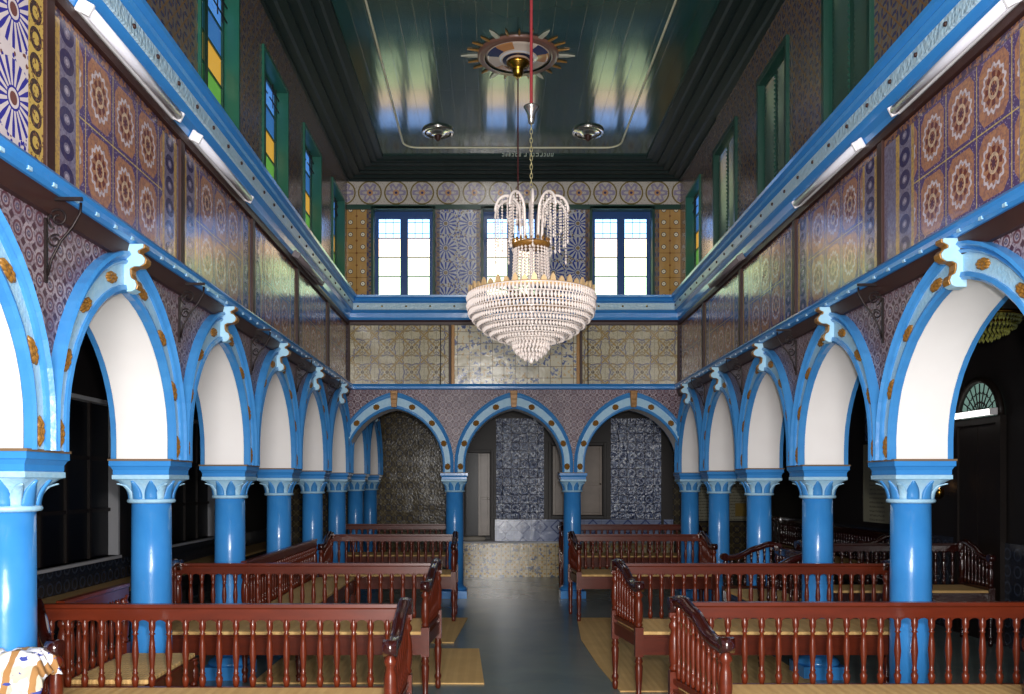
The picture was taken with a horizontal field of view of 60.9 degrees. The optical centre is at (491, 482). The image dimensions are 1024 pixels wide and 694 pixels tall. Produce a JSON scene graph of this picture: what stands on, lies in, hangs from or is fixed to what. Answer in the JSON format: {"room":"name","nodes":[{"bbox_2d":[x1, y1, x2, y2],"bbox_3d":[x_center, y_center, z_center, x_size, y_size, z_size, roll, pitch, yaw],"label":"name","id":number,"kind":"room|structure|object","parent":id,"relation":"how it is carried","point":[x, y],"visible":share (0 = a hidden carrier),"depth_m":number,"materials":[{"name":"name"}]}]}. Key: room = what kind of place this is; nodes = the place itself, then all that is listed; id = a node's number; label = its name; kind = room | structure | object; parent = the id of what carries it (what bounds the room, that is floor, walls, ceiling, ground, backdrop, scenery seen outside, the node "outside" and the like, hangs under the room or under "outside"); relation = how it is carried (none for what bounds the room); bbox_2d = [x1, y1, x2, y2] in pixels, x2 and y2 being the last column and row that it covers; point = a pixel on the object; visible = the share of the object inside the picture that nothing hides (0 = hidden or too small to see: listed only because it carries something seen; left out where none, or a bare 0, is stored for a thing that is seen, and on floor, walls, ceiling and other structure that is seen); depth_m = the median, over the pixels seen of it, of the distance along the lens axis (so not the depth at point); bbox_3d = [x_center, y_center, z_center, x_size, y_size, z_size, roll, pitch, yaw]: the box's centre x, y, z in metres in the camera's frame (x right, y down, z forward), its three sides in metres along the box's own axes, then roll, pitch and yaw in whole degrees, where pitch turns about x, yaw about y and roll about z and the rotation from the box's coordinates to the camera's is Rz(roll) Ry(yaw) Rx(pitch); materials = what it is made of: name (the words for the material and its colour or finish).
{"room":"house of worship","nodes":[
{"label":"house of worship","id":0,"kind":"room"},
{"bbox_2d":[37,335,266,639],"bbox_3d":[-4.200,0.025,7.750,0.200,3.050,16.500,0,0,0],"label":"wall","id":1,"kind":"structure","parent":0,"point":[88,380],"depth_m":9.29,"materials":[{"name":"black tile"}]},
{"bbox_2d":[37,393,121,574],"bbox_3d":[-4.160,-0.030,8.600,0.180,1.700,2.040,0,0,0],"label":"window","id":2,"kind":"structure","parent":1,"relation":"in","point":[79,519],"depth_m":9.00,"materials":[{"name":"black glass"}]},
{"bbox_2d":[172,419,214,546],"bbox_3d":[-4.160,-0.030,11.925,0.180,1.700,2.090,0,0,0],"label":"window","id":3,"kind":"structure","parent":1,"relation":"in","point":[193,511],"depth_m":12.31,"materials":[{"name":"black glass"}]},
{"bbox_2d":[0,0,348,414],"bbox_3d":[-2.092,-2.245,6.402,0.360,4.210,11.205,0,0,0],"label":"wall","id":4,"kind":"structure","parent":0,"point":[62,103],"depth_m":5.06,"materials":[{"name":"tile"}]},
{"bbox_2d":[0,209,55,450],"bbox_3d":[-2.050,-0.695,2.974,0.488,1.110,1.600,0,0,0],"label":"arch","id":5,"kind":"object","parent":4,"relation":"attached to","point":[27,389],"visible":1,"depth_m":3.61,"materials":[{"name":"blue paint"}]},
{"bbox_2d":[44,197,82,282],"bbox_3d":[-1.859,-1.055,3.780,0.165,0.370,0.016,0,0,0],"label":"wall bracket","id":6,"kind":"object","parent":4,"relation":"attached to","point":[47,267],"visible":0.98,"depth_m":3.78,"materials":[{"name":"black metal"}]},
{"bbox_2d":[51,244,186,459],"bbox_3d":[-2.050,-0.695,4.586,0.488,1.110,1.600,0,0,0],"label":"arch","id":7,"kind":"object","parent":4,"relation":"attached to","point":[115,300],"visible":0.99,"depth_m":4.99,"materials":[{"name":"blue paint"}]},
{"bbox_2d":[74,0,184,122],"bbox_3d":[-1.867,-2.183,4.580,0.090,0.087,1.200,0,0,0],"label":"fluorescent light","id":8,"kind":"object","parent":4,"relation":"attached to","point":[85,9],"visible":1,"depth_m":4.42,"materials":[{"name":"white plastic"}]},
{"bbox_2d":[0,158,349,395],"bbox_3d":[-1.919,-1.208,6.228,0.054,0.085,10.855,0,0,0],"label":"trim","id":9,"kind":"structure","parent":4,"relation":"attached to","point":[13,181],"depth_m":4.26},
{"bbox_2d":[0,133,352,389],"bbox_3d":[-1.892,-1.290,6.228,0.100,0.080,10.855,0,0,0],"label":"trim","id":10,"kind":"structure","parent":4,"relation":"attached to","point":[11,153],"depth_m":4.41,"materials":[{"name":"blue paint"}]},
{"bbox_2d":[178,282,204,342],"bbox_3d":[-1.859,-1.055,5.392,0.165,0.370,0.016,0,0,0],"label":"wall bracket","id":11,"kind":"object","parent":4,"relation":"attached to","point":[180,331],"visible":1,"depth_m":5.39,"materials":[{"name":"black metal"}]},
{"bbox_2d":[55,0,349,324],"bbox_3d":[-1.922,-2.147,6.228,0.040,0.065,10.855,0,0,0],"label":"trim","id":12,"kind":"structure","parent":4,"relation":"attached to","point":[68,10],"depth_m":5.20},
{"bbox_2d":[69,0,356,318],"bbox_3d":[-1.865,-2.342,6.228,0.155,0.325,10.855,0,0,0],"label":"trim","id":13,"kind":"structure","parent":4,"relation":"attached to","point":[134,22],"depth_m":5.76,"materials":[{"name":"blue paint"}]},
{"bbox_2d":[198,0,239,130],"bbox_3d":[-2.097,-3.095,6.200,0.350,1.230,0.900,0,0,0],"label":"window","id":14,"kind":"structure","parent":4,"relation":"in","point":[218,20],"depth_m":6.57,"materials":[{"name":"green paint"}]},
{"bbox_2d":[183,306,256,465],"bbox_3d":[-2.050,-0.695,6.198,0.488,1.110,1.600,0,0,0],"label":"arch","id":15,"kind":"object","parent":4,"relation":"attached to","point":[217,377],"visible":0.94,"depth_m":6.69,"materials":[{"name":"blue paint"}]},
{"bbox_2d":[189,130,253,203],"bbox_3d":[-1.867,-2.183,6.080,0.090,0.087,1.200,0,0,0],"label":"fluorescent light","id":16,"kind":"object","parent":4,"relation":"attached to","point":[197,139],"visible":1,"depth_m":5.93,"materials":[{"name":"white plastic"}]},
{"bbox_2d":[262,44,288,198],"bbox_3d":[-2.097,-3.095,7.800,0.350,1.230,0.900,0,0,0],"label":"window","id":17,"kind":"structure","parent":4,"relation":"in","point":[275,94],"depth_m":8.13,"materials":[{"name":"green paint"}]},
{"bbox_2d":[254,343,300,468],"bbox_3d":[-2.050,-0.695,7.810,0.488,1.110,1.600,0,0,0],"label":"arch","id":18,"kind":"object","parent":4,"relation":"attached to","point":[275,400],"visible":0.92,"depth_m":8.33,"materials":[{"name":"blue paint"}]},
{"bbox_2d":[303,122,321,244],"bbox_3d":[-2.097,-3.095,9.400,0.350,1.230,0.900,0,0,0],"label":"window","id":19,"kind":"structure","parent":4,"relation":"in","point":[312,156],"depth_m":9.78,"materials":[{"name":"green paint"}]},
{"bbox_2d":[299,367,330,470],"bbox_3d":[-2.050,-0.695,9.422,0.488,1.110,1.600,0,0,0],"label":"arch","id":20,"kind":"object","parent":4,"relation":"attached to","point":[313,408],"visible":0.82,"depth_m":9.94,"materials":[{"name":"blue paint"}]},
{"bbox_2d":[332,177,344,276],"bbox_3d":[-2.097,-3.095,10.975,0.350,1.230,0.850,0,0,0],"label":"window","id":21,"kind":"structure","parent":4,"relation":"in","point":[338,201],"depth_m":11.37,"materials":[{"name":"green paint"}]},
{"bbox_2d":[329,384,352,472],"bbox_3d":[-2.050,-0.695,11.004,0.488,1.110,1.540,0,0,0],"label":"arch","id":22,"kind":"object","parent":4,"relation":"attached to","point":[339,417],"visible":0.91,"depth_m":11.51,"materials":[{"name":"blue paint"}]},
{"bbox_2d":[347,182,679,471],"bbox_3d":[0.291,-2.245,11.792,4.797,4.210,0.426,0,0,0],"label":"wall","id":23,"kind":"structure","parent":0,"point":[378,354],"depth_m":11.66,"materials":[{"name":"tile"}]},
{"bbox_2d":[349,391,453,472],"bbox_3d":[-1.308,-0.685,11.809,1.587,1.090,0.437,0,0,0],"label":"arch","id":24,"kind":"object","parent":23,"relation":"attached to","point":[392,401],"visible":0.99,"depth_m":11.65,"materials":[{"name":"blue paint"}]},
{"bbox_2d":[371,206,434,294],"bbox_3d":[-1.190,-3.095,11.830,0.860,1.230,0.350,0,0,0],"label":"window","id":25,"kind":"structure","parent":23,"relation":"in","point":[402,240],"depth_m":11.82,"materials":[{"name":"white glass"}]},
{"bbox_2d":[481,206,540,294],"bbox_3d":[0.255,-3.095,11.830,0.810,1.230,0.350,0,0,0],"label":"window","id":26,"kind":"structure","parent":23,"relation":"in","point":[489,269],"depth_m":11.82,"materials":[{"name":"white glass"}]},
{"bbox_2d":[349,320,677,324],"bbox_3d":[0.291,-2.147,11.655,4.467,0.065,0.040,0,0,0],"label":"trim","id":27,"kind":"structure","parent":23,"relation":"attached to","point":[352,322],"depth_m":11.64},
{"bbox_2d":[349,295,677,319],"bbox_3d":[0.291,-2.342,11.598,4.467,0.325,0.155,0,0,0],"label":"trim","id":28,"kind":"structure","parent":23,"relation":"attached to","point":[365,307],"depth_m":11.58,"materials":[{"name":"blue paint"}]},
{"bbox_2d":[454,391,572,472],"bbox_3d":[0.291,-0.685,11.809,1.587,1.090,0.437,0,0,0],"label":"arch","id":29,"kind":"object","parent":23,"relation":"attached to","point":[512,401],"visible":1,"depth_m":11.65,"materials":[{"name":"blue paint"}]},
{"bbox_2d":[352,384,675,389],"bbox_3d":[0.291,-1.290,11.637,4.467,0.080,0.075,0,0,0],"label":"trim","id":30,"kind":"structure","parent":23,"relation":"attached to","point":[355,386],"depth_m":11.62,"materials":[{"name":"blue paint"}]},
{"bbox_2d":[590,206,654,294],"bbox_3d":[1.745,-3.095,11.830,0.870,1.230,0.350,0,0,0],"label":"window","id":31,"kind":"structure","parent":23,"relation":"in","point":[622,241],"depth_m":11.82,"materials":[{"name":"white glass"}]},
{"bbox_2d":[574,391,678,472],"bbox_3d":[1.891,-0.685,11.809,1.587,1.090,0.437,0,0,0],"label":"arch","id":32,"kind":"object","parent":23,"relation":"attached to","point":[634,401],"visible":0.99,"depth_m":11.65,"materials":[{"name":"blue paint"}]},
{"bbox_2d":[291,411,746,566],"bbox_3d":[0.390,0.025,16.100,9.220,3.050,0.200,0,0,0],"label":"wall","id":33,"kind":"structure","parent":0,"point":[411,488],"depth_m":16.00,"materials":[{"name":"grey tile"}]},
{"bbox_2d":[729,481,746,522],"bbox_3d":[4.580,0.090,15.989,0.570,1.270,0.042,0,0,0],"label":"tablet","id":34,"kind":"object","parent":33,"relation":"attached to","point":[737,499],"visible":0.19,"depth_m":15.98,"materials":[{"name":"brown stone"}]},
{"bbox_2d":[260,0,784,181],"bbox_3d":[0.291,-4.143,6.298,4.507,0.215,10.795,0,0,0],"label":"ceiling","id":35,"kind":"structure","parent":0,"point":[656,76],"depth_m":9.09,"materials":[{"name":"green paint"}]},
{"bbox_2d":[461,28,574,80],"bbox_3d":[0.255,-4.090,8.550,1.120,0.220,1.024,0,0,0],"label":"rosette","id":36,"kind":"object","parent":35,"relation":"attached to","point":[508,53],"visible":0.98,"depth_m":8.46,"materials":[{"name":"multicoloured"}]},
{"bbox_2d":[506,57,529,77],"bbox_3d":[0.255,-4.062,8.550,0.230,0.165,0.230,0,0,0],"label":"brass cup","id":37,"kind":"object","parent":36,"relation":"on","point":[517,65],"depth_m":8.50,"materials":[{"name":"gold metal"}]},
{"bbox_2d":[466,0,596,363],"bbox_3d":[0.275,-2.518,6.100,0.916,3.365,0.916,0,0,0],"label":"chandelier","id":38,"kind":"object","parent":35,"relation":"hanging from","point":[511,335],"visible":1,"depth_m":5.98,"materials":[{"name":"white glass"}]},
{"bbox_2d":[74,567,1023,693],"bbox_3d":[0.390,1.575,7.400,9.620,0.050,17.800,0,0,0],"label":"floor","id":39,"kind":"structure","parent":0,"point":[528,641],"depth_m":8.31,"materials":[{"name":"grey stone"}]},
{"bbox_2d":[0,448,70,651],"bbox_3d":[-2.107,0.703,3.780,0.380,1.694,0.380,0,0,0],"label":"column","id":40,"kind":"structure","parent":39,"relation":"on","point":[26,474],"depth_m":3.70,"materials":[{"name":"blue paint"}]},
{"bbox_2d":[42,574,203,638],"bbox_3d":[-3.865,1.302,8.300,0.510,0.495,5.400,0,0,0],"label":"bench","id":41,"kind":"object","parent":39,"relation":"on","point":[196,577],"visible":0.05,"depth_m":8.80,"materials":[{"name":"brown wood"}]},
{"bbox_2d":[56,583,199,685],"bbox_3d":[-2.000,1.077,4.860,0.480,0.945,0.804,0,0,0],"label":"bench","id":42,"kind":"object","parent":39,"relation":"on","point":[111,594],"visible":0.42,"depth_m":4.82,"materials":[{"name":"brown wood"}]},
{"bbox_2d":[107,459,192,652],"bbox_3d":[-2.107,0.703,5.392,0.380,1.694,0.380,0,0,0],"label":"column","id":43,"kind":"structure","parent":39,"relation":"on","point":[151,486],"depth_m":5.28,"materials":[{"name":"blue paint"}]},
{"bbox_2d":[182,542,266,599],"bbox_3d":[-3.865,1.302,13.600,0.510,0.495,4.200,0,0,0],"label":"bench","id":44,"kind":"object","parent":39,"relation":"on","point":[254,550],"visible":0.29,"depth_m":12.85,"materials":[{"name":"brown wood"}]},
{"bbox_2d":[37,597,412,693],"bbox_3d":[-1.365,1.055,4.057,1.934,0.989,0.688,0,0,0],"label":"bench","id":45,"kind":"object","parent":39,"relation":"on","point":[396,647],"visible":0.87,"depth_m":4.34,"materials":[{"name":"brown wood"}]},
{"bbox_2d":[0,646,62,693],"bbox_3d":[-2.003,0.830,3.628,0.338,0.276,0.241,0,0,0],"label":"cloth","id":46,"kind":"object","parent":45,"relation":"on","point":[23,670],"visible":0.99,"depth_m":3.58,"materials":[{"name":"white fabric"}]},
{"bbox_2d":[198,465,259,680],"bbox_3d":[-2.107,0.703,7.004,0.380,1.694,0.380,0,0,0],"label":"column","id":47,"kind":"structure","parent":39,"relation":"on","point":[229,485],"depth_m":6.89,"materials":[{"name":"blue paint"}]},
{"bbox_2d":[257,468,301,552],"bbox_3d":[-2.107,0.703,8.616,0.380,1.694,0.380,0,0,0],"label":"column","id":48,"kind":"structure","parent":39,"relation":"on","point":[278,484],"depth_m":8.50,"materials":[{"name":"blue paint"}]},
{"bbox_2d":[241,539,355,682],"bbox_3d":[-1.710,1.077,8.100,0.480,0.945,2.724,0,0,0],"label":"bench","id":49,"kind":"object","parent":39,"relation":"on","point":[303,552],"visible":0.55,"depth_m":8.02,"materials":[{"name":"brown wood"}]},
{"bbox_2d":[172,558,441,693],"bbox_3d":[-1.390,1.055,6.277,2.024,0.989,0.688,0,0,0],"label":"bench","id":50,"kind":"object","parent":39,"relation":"on","point":[427,628],"visible":0.58,"depth_m":6.38,"materials":[{"name":"brown wood"}]},
{"bbox_2d":[297,471,331,562],"bbox_3d":[-2.107,0.703,10.228,0.380,1.694,0.380,0,0,0],"label":"column","id":51,"kind":"structure","parent":39,"relation":"on","point":[312,484],"depth_m":10.12,"materials":[{"name":"blue paint"}]},
{"bbox_2d":[326,473,352,596],"bbox_3d":[-2.107,0.703,11.840,0.380,1.694,0.380,0,0,0],"label":"column","id":52,"kind":"structure","parent":39,"relation":"on","point":[337,486],"depth_m":11.73,"materials":[{"name":"blue paint"}]},
{"bbox_2d":[347,474,369,551],"bbox_3d":[-2.107,0.703,13.452,0.380,1.694,0.380,0,0,0],"label":"column","id":53,"kind":"structure","parent":39,"relation":"on","point":[355,489],"depth_m":13.34,"materials":[{"name":"blue paint"}]},
{"bbox_2d":[256,648,483,683],"bbox_3d":[-0.955,1.544,7.410,1.790,0.011,1.420,0,0,0],"label":"mat","id":54,"kind":"object","parent":39,"relation":"on","point":[458,665],"visible":0.57,"depth_m":7.22,"materials":[{"name":"beige wicker"}]},
{"bbox_2d":[363,475,381,551],"bbox_3d":[-2.107,0.703,15.064,0.380,1.694,0.380,0,0,0],"label":"column","id":55,"kind":"structure","parent":39,"relation":"on","point":[370,493],"depth_m":14.96,"materials":[{"name":"blue paint"}]},
{"bbox_2d":[318,531,457,620],"bbox_3d":[-1.165,1.055,9.987,1.534,0.989,0.668,0,0,0],"label":"bench","id":56,"kind":"object","parent":39,"relation":"on","point":[449,577],"visible":0.67,"depth_m":10.26,"materials":[{"name":"brown wood"}]},
{"bbox_2d":[346,524,445,565],"bbox_3d":[-1.375,1.055,12.622,1.854,0.989,0.638,0,0,0],"label":"bench","id":57,"kind":"object","parent":39,"relation":"on","point":[350,527],"visible":0.3,"depth_m":12.88,"materials":[{"name":"brown wood"}]},
{"bbox_2d":[431,618,466,642],"bbox_3d":[-1.065,1.544,9.185,1.570,0.011,1.530,0,0,0],"label":"mat","id":58,"kind":"object","parent":39,"relation":"on","point":[451,629],"visible":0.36,"depth_m":9.21,"materials":[{"name":"beige wicker"}]},
{"bbox_2d":[440,472,468,598],"bbox_3d":[-0.508,0.703,11.840,0.380,1.694,0.380,0,0,0],"label":"column","id":59,"kind":"structure","parent":39,"relation":"on","point":[454,484],"depth_m":11.73,"materials":[{"name":"blue paint"}]},
{"bbox_2d":[558,472,587,598],"bbox_3d":[1.091,0.703,11.840,0.380,1.694,0.380,0,0,0],"label":"column","id":60,"kind":"structure","parent":39,"relation":"on","point":[572,484],"depth_m":11.73,"materials":[{"name":"blue paint"}]},
{"bbox_2d":[559,522,706,589],"bbox_3d":[1.990,1.055,12.472,2.024,0.989,0.638,0,0,0],"label":"bench","id":61,"kind":"object","parent":39,"relation":"on","point":[590,527],"visible":0.41,"depth_m":12.73,"materials":[{"name":"brown wood"}]},
{"bbox_2d":[568,531,717,621],"bbox_3d":[1.700,1.055,9.997,1.604,0.989,0.688,0,0,0],"label":"bench","id":62,"kind":"object","parent":39,"relation":"on","point":[585,578],"visible":0.78,"depth_m":10.17,"materials":[{"name":"brown wood"}]},
{"bbox_2d":[673,473,703,598],"bbox_3d":[2.690,0.703,11.842,0.380,1.694,0.380,0,0,0],"label":"column","id":63,"kind":"structure","parent":39,"relation":"on","point":[689,484],"depth_m":11.73,"materials":[{"name":"blue paint"}]},
{"bbox_2d":[578,618,815,691],"bbox_3d":[1.690,1.544,8.200,1.620,0.011,3.500,0,0,0],"label":"mat","id":64,"kind":"object","parent":39,"relation":"on","point":[595,633],"visible":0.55,"depth_m":7.38,"materials":[{"name":"beige wicker"}]},
{"bbox_2d":[699,471,736,600],"bbox_3d":[2.668,0.703,10.234,0.380,1.694,0.380,0,0,0],"label":"column","id":65,"kind":"structure","parent":39,"relation":"on","point":[719,484],"depth_m":10.12,"materials":[{"name":"blue paint"}]},
{"bbox_2d":[735,468,784,584],"bbox_3d":[2.645,0.703,8.626,0.380,1.694,0.380,0,0,0],"label":"column","id":66,"kind":"structure","parent":39,"relation":"on","point":[759,484],"depth_m":8.52,"materials":[{"name":"blue paint"}]},
{"bbox_2d":[720,541,801,666],"bbox_3d":[2.497,1.055,7.840,0.588,0.989,1.164,0,0,0],"label":"bench","id":67,"kind":"object","parent":39,"relation":"on","point":[782,554],"visible":0.41,"depth_m":8.25,"materials":[{"name":"brown wood"}]},
{"bbox_2d":[610,558,932,693],"bbox_3d":[1.950,1.055,6.267,2.104,0.989,0.668,0,0,0],"label":"bench","id":68,"kind":"object","parent":39,"relation":"on","point":[649,636],"visible":0.63,"depth_m":6.45,"materials":[{"name":"brown wood"}]},
{"bbox_2d":[786,465,850,679],"bbox_3d":[2.623,0.703,7.018,0.380,1.694,0.380,0,0,0],"label":"column","id":69,"kind":"structure","parent":39,"relation":"on","point":[817,485],"depth_m":6.91,"materials":[{"name":"blue paint"}]},
{"bbox_2d":[772,517,889,583],"bbox_3d":[4.587,1.055,12.400,0.588,0.989,4.404,0,0,0],"label":"bench","id":70,"kind":"object","parent":39,"relation":"on","point":[872,536],"visible":0.39,"depth_m":11.79,"materials":[{"name":"brown wood"}]},
{"bbox_2d":[667,595,1023,693],"bbox_3d":[1.890,1.055,4.127,1.984,0.989,0.688,0,0,0],"label":"bench","id":71,"kind":"object","parent":39,"relation":"on","point":[683,645],"visible":1,"depth_m":4.41,"materials":[{"name":"brown wood"}]},
{"bbox_2d":[794,539,996,646],"bbox_3d":[3.900,1.055,8.497,1.704,0.989,0.588,0,0,0],"label":"bench","id":72,"kind":"object","parent":39,"relation":"on","point":[960,591],"visible":0.46,"depth_m":8.55,"materials":[{"name":"brown wood"}]},
{"bbox_2d":[867,459,957,682],"bbox_3d":[2.600,0.703,5.410,0.380,1.694,0.380,0,0,0],"label":"column","id":73,"kind":"structure","parent":39,"relation":"on","point":[910,486],"depth_m":5.30,"materials":[{"name":"blue paint"}]},
{"bbox_2d":[85,299,1023,335],"bbox_3d":[0.390,-1.535,8.450,9.620,0.070,15.300,0,0,0],"label":"ceiling","id":74,"kind":"structure","parent":0,"point":[1008,304],"depth_m":7.49,"materials":[{"name":"brown wood"}]},
{"bbox_2d":[977,307,1022,343],"bbox_3d":[3.820,-1.294,6.750,0.520,0.412,0.517,0,0,0],"label":"chandelier","id":75,"kind":"object","parent":74,"relation":"hanging from","point":[1018,315],"visible":0.3,"depth_m":6.61,"materials":[{"name":"gold metal"}]},
{"bbox_2d":[463,411,673,576],"bbox_3d":[1.200,0.025,14.645,3.600,3.050,0.610,0,0,0],"label":"wall","id":76,"kind":"structure","parent":0,"point":[525,543],"depth_m":14.42,"materials":[{"name":"grey tile"}]},
{"bbox_2d":[463,450,493,538],"bbox_3d":[-0.235,0.190,14.470,0.530,1.480,0.160,0,0,0],"label":"door","id":77,"kind":"structure","parent":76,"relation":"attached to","point":[478,496],"depth_m":14.44,"materials":[{"name":"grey wood"}]},
{"bbox_2d":[548,443,606,518],"bbox_3d":[1.415,-0.040,14.470,0.970,1.260,0.160,0,0,0],"label":"upper cabinet","id":78,"kind":"object","parent":76,"relation":"on","point":[594,494],"visible":0.61,"depth_m":14.44,"materials":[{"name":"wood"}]},
{"bbox_2d":[678,0,1023,421],"bbox_3d":[2.599,-2.245,6.403,0.360,4.210,11.205,0,0,1],"label":"wall","id":79,"kind":"structure","parent":0,"point":[963,149],"depth_m":5.80,"materials":[{"name":"tile"}]},
{"bbox_2d":[674,384,701,472],"bbox_3d":[2.621,-0.695,11.008,0.488,1.110,1.534,0,0,1],"label":"arch","id":80,"kind":"object","parent":79,"relation":"attached to","point":[689,421],"visible":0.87,"depth_m":11.51,"materials":[{"name":"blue paint"}]},
{"bbox_2d":[685,174,700,277],"bbox_3d":[2.666,-3.095,10.850,0.350,1.230,0.800,0,0,1],"label":"window","id":81,"kind":"structure","parent":79,"relation":"in","point":[693,197],"depth_m":11.21,"materials":[{"name":"green paint"}]},
{"bbox_2d":[700,367,738,470],"bbox_3d":[2.599,-0.695,9.431,0.488,1.110,1.596,0,0,1],"label":"arch","id":82,"kind":"object","parent":79,"relation":"attached to","point":[718,449],"visible":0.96,"depth_m":9.96,"materials":[{"name":"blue paint"}]},
{"bbox_2d":[712,116,737,247],"bbox_3d":[2.639,-3.095,9.275,0.360,1.230,0.950,0,0,1],"label":"window","id":83,"kind":"structure","parent":79,"relation":"in","point":[725,153],"depth_m":9.36,"materials":[{"name":"green paint"}]},
{"bbox_2d":[718,141,728,239],"bbox_3d":[2.532,-3.090,9.492,0.050,1.120,0.421,0,0,1],"label":"shutter","id":84,"kind":"object","parent":83,"relation":"attached to","point":[723,154],"depth_m":9.46,"materials":[{"name":"green paint"}]},
{"bbox_2d":[728,135,732,227],"bbox_3d":[2.526,-3.090,9.062,0.050,1.120,0.421,0,0,1],"label":"shutter","id":85,"kind":"object","parent":83,"relation":"attached to","point":[730,137],"depth_m":9.17,"materials":[{"name":"green paint"}]},
{"bbox_2d":[737,343,792,468],"bbox_3d":[2.577,-0.695,7.823,0.488,1.110,1.596,0,0,1],"label":"arch","id":86,"kind":"object","parent":79,"relation":"attached to","point":[766,409],"visible":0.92,"depth_m":8.33,"materials":[{"name":"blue paint"}]},
{"bbox_2d":[756,35,789,197],"bbox_3d":[2.616,-3.095,7.626,0.360,1.230,0.850,0,0,1],"label":"window","id":87,"kind":"structure","parent":79,"relation":"in","point":[773,85],"depth_m":7.71,"materials":[{"name":"green paint"}]},
{"bbox_2d":[764,66,777,187],"bbox_3d":[2.509,-3.090,7.817,0.050,1.120,0.371,0,0,1],"label":"shutter","id":88,"kind":"object","parent":87,"relation":"attached to","point":[770,79],"depth_m":7.77,"materials":[{"name":"green paint"}]},
{"bbox_2d":[777,57,783,172],"bbox_3d":[2.503,-3.090,7.438,0.050,1.120,0.371,0,0,1],"label":"shutter","id":89,"kind":"object","parent":87,"relation":"attached to","point":[780,60],"depth_m":7.51,"materials":[{"name":"green paint"}]},
{"bbox_2d":[791,137,865,208],"bbox_3d":[2.372,-2.183,6.204,0.090,0.087,1.200,0,0,1],"label":"fluorescent light","id":90,"kind":"object","parent":79,"relation":"attached to","point":[858,145],"visible":1,"depth_m":6.05,"materials":[{"name":"white plastic"}]},
{"bbox_2d":[790,307,878,465],"bbox_3d":[2.554,-0.695,6.215,0.488,1.110,1.596,0,0,1],"label":"arch","id":91,"kind":"object","parent":79,"relation":"attached to","point":[837,357],"visible":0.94,"depth_m":6.67,"materials":[{"name":"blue paint"}]},
{"bbox_2d":[671,0,999,319],"bbox_3d":[2.369,-2.342,6.231,0.156,0.325,10.855,0,0,1],"label":"trim","id":92,"kind":"structure","parent":79,"relation":"attached to","point":[863,113],"depth_m":5.70,"materials":[{"name":"blue paint"}]},
{"bbox_2d":[821,0,873,124],"bbox_3d":[2.593,-3.095,5.976,0.360,1.230,0.850,0,0,1],"label":"window","id":93,"kind":"structure","parent":79,"relation":"in","point":[847,26],"depth_m":6.12,"materials":[{"name":"green paint"}]},
{"bbox_2d":[832,0,852,110],"bbox_3d":[2.486,-3.090,6.167,0.050,1.120,0.371,0,0,1],"label":"shutter","id":94,"kind":"object","parent":93,"relation":"attached to","point":[842,10],"depth_m":6.14,"materials":[{"name":"green paint"}]},
{"bbox_2d":[853,0,866,87],"bbox_3d":[2.480,-3.090,5.788,0.050,1.120,0.371,0,0,1],"label":"shutter","id":95,"kind":"object","parent":93,"relation":"attached to","point":[859,6],"depth_m":5.84,"materials":[{"name":"green paint"}]},
{"bbox_2d":[674,181,1023,389],"bbox_3d":[2.397,-1.290,6.231,0.100,0.080,10.855,0,0,1],"label":"trim","id":96,"kind":"structure","parent":79,"relation":"attached to","point":[1014,196],"depth_m":5.08,"materials":[{"name":"blue paint"}]},
{"bbox_2d":[677,202,1023,395],"bbox_3d":[2.424,-1.208,6.231,0.060,0.085,10.855,0,0,1],"label":"trim","id":97,"kind":"structure","parent":79,"relation":"attached to","point":[1011,220],"depth_m":5.22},
{"bbox_2d":[678,0,1023,324],"bbox_3d":[2.427,-2.147,6.231,0.046,0.065,10.855,0,0,1],"label":"trim","id":98,"kind":"structure","parent":79,"relation":"attached to","point":[1017,13],"depth_m":5.27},
{"bbox_2d":[857,283,883,342],"bbox_3d":[2.353,-1.055,5.414,0.165,0.370,0.016,0,0,1],"label":"wall bracket","id":99,"kind":"object","parent":79,"relation":"attached to","point":[881,331],"visible":1,"depth_m":5.41,"materials":[{"name":"black metal"}]},
{"bbox_2d":[875,238,1023,459],"bbox_3d":[2.530,-0.695,4.476,0.488,1.110,1.858,0,0,1],"label":"arch","id":100,"kind":"object","parent":79,"relation":"attached to","point":[938,331],"visible":0.98,"depth_m":5.01,"materials":[{"name":"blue paint"}]},
{"bbox_2d":[887,0,1021,116],"bbox_3d":[2.348,-2.183,4.504,0.090,0.087,1.200,0,0,1],"label":"fluorescent light","id":101,"kind":"object","parent":79,"relation":"attached to","point":[1002,8],"visible":1,"depth_m":4.38,"materials":[{"name":"white plastic"}]},
{"bbox_2d":[771,320,1023,651],"bbox_3d":[4.978,0.025,7.750,0.205,3.050,16.500,0,0,0],"label":"wall","id":102,"kind":"structure","parent":0,"point":[1001,360],"depth_m":8.61,"materials":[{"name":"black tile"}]},
{"bbox_2d":[861,442,889,526],"bbox_3d":[4.870,0.000,11.000,0.040,1.070,0.870,0,0,0],"label":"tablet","id":103,"kind":"object","parent":102,"relation":"attached to","point":[875,510],"visible":0.5,"depth_m":11.18,"materials":[{"name":"grey stone"}]},
{"bbox_2d":[953,376,1005,645],"bbox_3d":[4.860,0.242,8.700,0.070,2.615,0.840,0,0,0],"label":"door","id":104,"kind":"structure","parent":102,"relation":"in","point":[979,472],"depth_m":8.63,"materials":[{"name":"black wood"}]},
{"bbox_3d":[-2.107,-0.820,13.452,0.330,1.360,3.224,0,0,0],"label":"wall","id":105,"kind":"structure","parent":0,"visible":0},
{"bbox_2d":[352,426,369,473],"bbox_3d":[-2.050,-0.695,12.646,0.488,1.110,1.600,0,0,0],"label":"arch","id":106,"kind":"object","parent":105,"relation":"attached to","point":[360,449],"visible":0.23,"depth_m":13.29,"materials":[{"name":"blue paint"}]},
{"bbox_2d":[368,417,382,474],"bbox_3d":[-2.050,-0.695,14.258,0.488,1.110,1.600,0,0,0],"label":"arch","id":107,"kind":"object","parent":105,"relation":"attached to","point":[374,429],"visible":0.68,"depth_m":14.85,"materials":[{"name":"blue paint"}]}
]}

